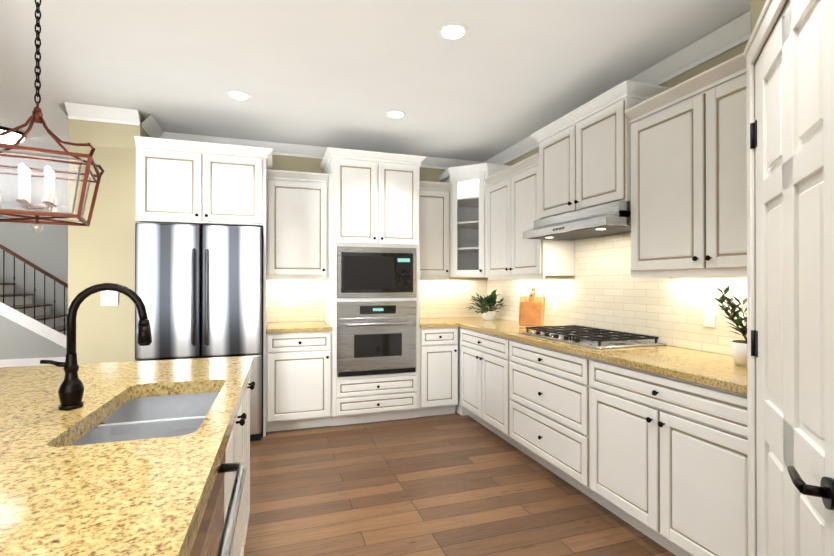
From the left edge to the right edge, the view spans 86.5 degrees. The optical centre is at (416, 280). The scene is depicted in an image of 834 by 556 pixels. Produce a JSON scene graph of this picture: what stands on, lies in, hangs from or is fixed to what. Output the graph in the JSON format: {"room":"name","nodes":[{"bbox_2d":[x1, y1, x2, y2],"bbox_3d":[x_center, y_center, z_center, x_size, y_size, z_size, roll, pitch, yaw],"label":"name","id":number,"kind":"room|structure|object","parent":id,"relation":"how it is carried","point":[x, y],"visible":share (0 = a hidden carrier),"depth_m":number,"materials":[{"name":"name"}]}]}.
{"room":"kitchen","nodes":[
{"label":"kitchen","id":0,"kind":"room"},
{"bbox_2d":[0,0,750,204],"bbox_3d":[-2.670,-1.399,2.851,11.000,0.050,13.200,0,0,-18],"label":"ceiling","id":1,"kind":"structure","parent":0,"point":[501,76],"depth_m":2.82,"materials":[{"name":"white paint"}]},
{"bbox_2d":[0,126,26,143],"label":"recessed light","id":2,"kind":"object","parent":1,"relation":"in","point":[11,138],"depth_m":4.03,"materials":[{"name":"white"}]},
{"bbox_2d":[0,0,103,232],"bbox_3d":[-1.518,-0.784,1.773,0.412,1.184,0.412,0,0,-31],"label":"pendant lantern","id":3,"kind":"object","parent":1,"relation":"hanging from","point":[23,184],"visible":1,"depth_m":1.76,"materials":[{"name":"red metal"}]},
{"bbox_2d":[227,90,250,99],"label":"recessed light","id":4,"kind":"object","parent":1,"relation":"in","point":[235,94],"depth_m":3.27,"materials":[{"name":"white"}]},
{"bbox_2d":[386,110,405,118],"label":"recessed light","id":5,"kind":"object","parent":1,"relation":"in","point":[395,114],"depth_m":3.64,"materials":[{"name":"white"}]},
{"bbox_2d":[438,22,468,40],"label":"recessed light","id":6,"kind":"object","parent":1,"relation":"in","point":[451,31],"depth_m":2.43,"materials":[{"name":"white"}]},
{"bbox_2d":[0,18,751,363],"bbox_3d":[-2.824,-0.025,2.542,10.520,2.700,12.720,0,0,-18],"label":"wall","id":7,"kind":"structure","parent":0,"point":[100,248],"depth_m":3.56,"materials":[{"name":"beige paint"}]},
{"bbox_2d":[60,102,143,128],"bbox_3d":[-2.473,-1.314,3.504,0.478,0.106,0.075,0,0,-18],"label":"crown molding","id":8,"kind":"structure","parent":7,"relation":"attached to","point":[75,111],"depth_m":3.50,"materials":[{"name":"white wood"}]},
{"bbox_2d":[101,290,117,305],"bbox_3d":[-2.455,0.139,3.539,0.120,0.120,0.008,0,0,-18],"label":"outlet","id":9,"kind":"object","parent":7,"relation":"attached to","point":[109,297],"depth_m":3.54,"materials":[{"name":"white plastic"}]},
{"bbox_2d":[144,115,163,138],"bbox_3d":[-2.288,-1.312,3.838,0.075,0.106,0.390,0,0,-18],"label":"crown molding","id":10,"kind":"structure","parent":7,"relation":"attached to","point":[152,128],"depth_m":3.84,"materials":[{"name":"white wood"}]},
{"bbox_2d":[287,296,293,307],"bbox_3d":[-1.274,0.215,4.462,0.072,0.115,0.007,0,0,-18],"label":"outlet","id":11,"kind":"object","parent":7,"relation":"attached to","point":[290,299],"depth_m":4.46,"materials":[{"name":"white plastic"}]},
{"bbox_2d":[267,280,323,322],"bbox_3d":[-1.223,0.206,4.488,0.562,0.422,0.009,0,0,-18],"label":"backsplash","id":12,"kind":"structure","parent":7,"relation":"attached to","point":[308,295],"depth_m":4.48,"materials":[{"name":"tile"}]},
{"bbox_2d":[267,169,328,279],"bbox_3d":[-1.169,-0.515,4.325,0.562,1.015,0.359,0,0,-18],"label":"upper cabinet","id":13,"kind":"object","parent":7,"relation":"attached to","point":[297,225],"visible":1,"depth_m":4.18,"materials":[{"name":"paint"}]},
{"bbox_2d":[164,132,483,169],"bbox_3d":[-0.839,-1.309,4.586,3.302,0.106,0.075,0,0,-18],"label":"crown molding","id":14,"kind":"structure","parent":7,"relation":"attached to","point":[283,149],"depth_m":4.44,"materials":[{"name":"white wood"}]},
{"bbox_2d":[420,295,422,304],"bbox_3d":[0.028,0.217,4.889,0.072,0.115,0.007,0,0,-18],"label":"outlet","id":15,"kind":"object","parent":7,"relation":"attached to","point":[421,296],"depth_m":4.89,"materials":[{"name":"white plastic"}]},
{"bbox_2d":[420,181,450,279],"bbox_3d":[0.098,-0.513,4.740,0.435,1.015,0.359,0,0,-18],"label":"upper cabinet","id":16,"kind":"object","parent":7,"relation":"attached to","point":[434,236],"visible":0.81,"depth_m":4.62,"materials":[{"name":"paint"}]},
{"bbox_2d":[420,280,486,317],"bbox_3d":[0.328,0.209,4.997,1.035,0.422,0.009,0,0,-18],"label":"backsplash","id":17,"kind":"structure","parent":7,"relation":"attached to","point":[446,298],"depth_m":5.01,"materials":[{"name":"tile"}]},
{"bbox_2d":[439,163,509,277],"bbox_3d":[0.620,-0.608,4.757,0.632,1.145,0.652,0,0,-18],"label":"upper cabinet","id":18,"kind":"object","parent":7,"relation":"attached to","point":[468,217],"visible":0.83,"depth_m":4.64,"materials":[{"name":"paint"}]},
{"bbox_2d":[484,153,574,279],"bbox_3d":[0.990,-0.516,4.066,0.359,1.015,0.955,0,0,-18],"label":"upper cabinet","id":19,"kind":"object","parent":7,"relation":"attached to","point":[512,206],"visible":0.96,"depth_m":3.88,"materials":[{"name":"paint"}]},
{"bbox_2d":[552,298,557,310],"bbox_3d":[1.217,0.213,3.906,0.005,0.115,0.072,0,0,-18],"label":"outlet","id":20,"kind":"object","parent":7,"relation":"attached to","point":[554,300],"depth_m":3.90,"materials":[{"name":"white plastic"}]},
{"bbox_2d":[531,80,669,218],"bbox_3d":[1.267,-0.835,3.171,0.389,0.705,1.018,0,0,-18],"label":"upper cabinet","id":21,"kind":"object","parent":7,"relation":"attached to","point":[585,156],"visible":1,"depth_m":2.97,"materials":[{"name":"paint"}]},
{"bbox_2d":[523,201,630,240],"bbox_3d":[1.209,-0.402,3.149,0.487,0.151,0.916,0,0,-18],"label":"range hood","id":22,"kind":"object","parent":21,"relation":"attached to","point":[612,218],"visible":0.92,"depth_m":2.96,"materials":[{"name":"silver metal"}]},
{"bbox_2d":[487,233,746,355],"bbox_3d":[1.360,-0.029,3.496,0.009,0.884,3.472,0,0,-18],"label":"backsplash","id":23,"kind":"structure","parent":7,"relation":"attached to","point":[604,290],"depth_m":3.13,"materials":[{"name":"tile"}]},
{"bbox_2d":[484,10,750,164],"bbox_3d":[1.327,-1.314,3.497,0.075,0.106,3.492,0,0,-18],"label":"crown molding","id":24,"kind":"structure","parent":7,"relation":"attached to","point":[726,37],"depth_m":2.64,"materials":[{"name":"white wood"}]},
{"bbox_2d":[624,52,746,277],"bbox_3d":[1.579,-0.524,2.266,0.359,1.015,0.990,0,0,-18],"label":"upper cabinet","id":25,"kind":"object","parent":7,"relation":"attached to","point":[688,177],"visible":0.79,"depth_m":2.29,"materials":[{"name":"paint"}]},
{"bbox_2d":[703,306,714,326],"bbox_3d":[1.668,0.207,2.528,0.005,0.115,0.072,0,0,-18],"label":"outlet","id":26,"kind":"object","parent":7,"relation":"attached to","point":[708,312],"depth_m":2.52,"materials":[{"name":"white plastic"}]},
{"bbox_2d":[244,411,675,555],"bbox_3d":[-2.670,1.351,2.838,11.000,0.050,13.200,0,0,-18],"label":"floor","id":27,"kind":"structure","parent":0,"point":[455,484],"depth_m":2.68,"materials":[{"name":"brown wood"}]},
{"bbox_2d":[0,244,67,366],"bbox_3d":[-7.040,-0.441,7.145,3.839,3.601,1.104,0,0,-18],"label":"staircase","id":28,"kind":"structure","parent":27,"relation":"on","point":[31,334],"depth_m":6.93,"materials":[{"name":"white wood"}]},
{"bbox_2d":[0,283,254,555],"bbox_3d":[-1.080,0.659,0.343,1.678,1.312,3.830,0,0,-17],"label":"kitchen island","id":29,"kind":"object","parent":27,"relation":"on","point":[141,458],"visible":1,"depth_m":1.10,"materials":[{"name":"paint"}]},
{"bbox_2d":[40,283,151,410],"bbox_3d":[-1.028,0.206,1.433,0.302,0.397,0.068,0,0,-17],"label":"faucet","id":30,"kind":"object","parent":29,"relation":"on","point":[71,390],"depth_m":1.41,"materials":[{"name":"brown metal"}]},
{"bbox_2d":[135,222,262,440],"bbox_3d":[-1.828,0.443,3.848,0.917,1.775,0.808,0,0,-18],"label":"fridge","id":31,"kind":"object","parent":27,"relation":"on","point":[199,290],"visible":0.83,"depth_m":3.53,"materials":[{"name":"silver metal"}]},
{"bbox_2d":[134,136,271,436],"bbox_3d":[-1.820,0.106,3.925,1.019,2.450,0.709,0,0,-18],"label":"tall cabinet","id":32,"kind":"object","parent":27,"relation":"on","point":[190,182],"visible":1,"depth_m":3.62,"materials":[{"name":"paint"}]},
{"bbox_2d":[266,331,331,431],"bbox_3d":[-1.121,0.895,4.174,0.562,0.875,0.654,0,0,-18],"label":"base cabinet","id":33,"kind":"object","parent":27,"relation":"on","point":[298,380],"visible":0.98,"depth_m":3.90,"materials":[{"name":"paint"}]},
{"bbox_2d":[266,321,331,333],"bbox_3d":[-1.124,0.437,4.184,0.562,0.040,0.626,0,0,-18],"label":"countertop","id":34,"kind":"structure","parent":33,"relation":"on","point":[297,327],"depth_m":3.96,"materials":[{"name":"stone"}]},
{"bbox_2d":[320,147,425,425],"bbox_3d":[-0.447,0.075,4.361,0.930,2.515,0.736,0,0,-18],"label":"tall cabinet","id":35,"kind":"object","parent":27,"relation":"on","point":[372,301],"visible":1,"depth_m":4.09,"materials":[{"name":"paint"}]},
{"bbox_2d":[417,327,457,416],"bbox_3d":[0.129,0.896,4.584,0.402,0.875,0.654,0,0,-18],"label":"base cabinet","id":36,"kind":"object","parent":27,"relation":"on","point":[438,371],"visible":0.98,"depth_m":4.31,"materials":[{"name":"paint"}]},
{"bbox_2d":[455,327,462,415],"bbox_3d":[0.629,0.897,4.723,0.622,0.876,0.693,0,0,-18],"label":"base cabinet","id":37,"kind":"object","parent":27,"relation":"on","point":[458,408],"depth_m":4.37,"materials":[{"name":"paint"}]},
{"bbox_2d":[463,328,517,448],"bbox_3d":[0.862,0.894,4.011,0.622,0.876,0.942,0,0,-18],"label":"base cabinet","id":38,"kind":"object","parent":27,"relation":"on","point":[483,379],"depth_m":3.82,"materials":[{"name":"paint"}]},
{"bbox_2d":[420,317,746,394],"bbox_3d":[0.866,0.433,3.335,1.024,0.040,3.478,0,0,-18],"label":"countertop","id":39,"kind":"structure","parent":38,"relation":"on","point":[719,371],"depth_m":2.42,"materials":[{"name":"stone"}]},
{"bbox_2d":[466,289,505,319],"bbox_3d":[0.710,0.249,4.736,0.346,0.340,0.487,0,0,-18],"label":"potted plant","id":40,"kind":"object","parent":39,"relation":"on","point":[488,313],"visible":1,"depth_m":4.68,"materials":[{"name":"green plant"}]},
{"bbox_2d":[518,287,544,325],"bbox_3d":[1.030,0.233,3.992,0.222,0.348,0.236,0,0,-18],"label":"cutting boards","id":41,"kind":"object","parent":39,"relation":"on","point":[531,309],"visible":1,"depth_m":3.96,"materials":[{"name":"brown wood"}]},
{"bbox_2d":[520,325,666,348],"bbox_3d":[1.194,0.386,3.141,0.530,0.052,0.880,0,0,-18],"label":"gas cooktop","id":42,"kind":"object","parent":39,"relation":"in","point":[595,338],"visible":1,"depth_m":2.93,"materials":[{"name":"silver metal"}]},
{"bbox_2d":[714,286,746,366],"bbox_3d":[1.606,0.216,2.114,0.282,0.384,0.299,0,0,-18],"label":"potted plant","id":43,"kind":"object","parent":39,"relation":"on","point":[739,348],"visible":0.5,"depth_m":2.14,"materials":[{"name":"green plant"}]},
{"bbox_2d":[509,339,600,504],"bbox_3d":[1.137,0.890,3.121,0.654,0.875,0.918,0,0,-18],"label":"base cabinet","id":44,"kind":"object","parent":27,"relation":"on","point":[549,410],"visible":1,"depth_m":2.93,"materials":[{"name":"paint"}]},
{"bbox_2d":[590,359,747,555],"bbox_3d":[1.434,0.886,2.212,0.654,0.875,0.990,0,0,-18],"label":"base cabinet","id":45,"kind":"object","parent":27,"relation":"on","point":[668,463],"visible":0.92,"depth_m":2.06,"materials":[{"name":"paint"}]},
{"bbox_2d":[751,0,788,555],"bbox_3d":[0.987,-0.035,0.450,0.630,2.700,2.300,0,0,27],"label":"wall","id":46,"kind":"structure","parent":0,"point":[757,6],"depth_m":1.57,"materials":[{"name":"beige paint"}]},
{"bbox_2d":[744,0,786,555],"bbox_3d":[1.058,0.235,1.192,0.134,2.167,0.907,0,0,27],"label":"door frame","id":47,"kind":"structure","parent":46,"relation":"attached to","point":[767,19],"depth_m":1.56,"materials":[{"name":"white wood"}]},
{"bbox_2d":[750,0,833,555],"bbox_3d":[1.007,0.276,1.223,0.094,2.074,0.775,0,0,27],"label":"pantry door","id":48,"kind":"structure","parent":46,"relation":"in","point":[792,145],"depth_m":1.17,"materials":[{"name":"white paint"}]}
]}

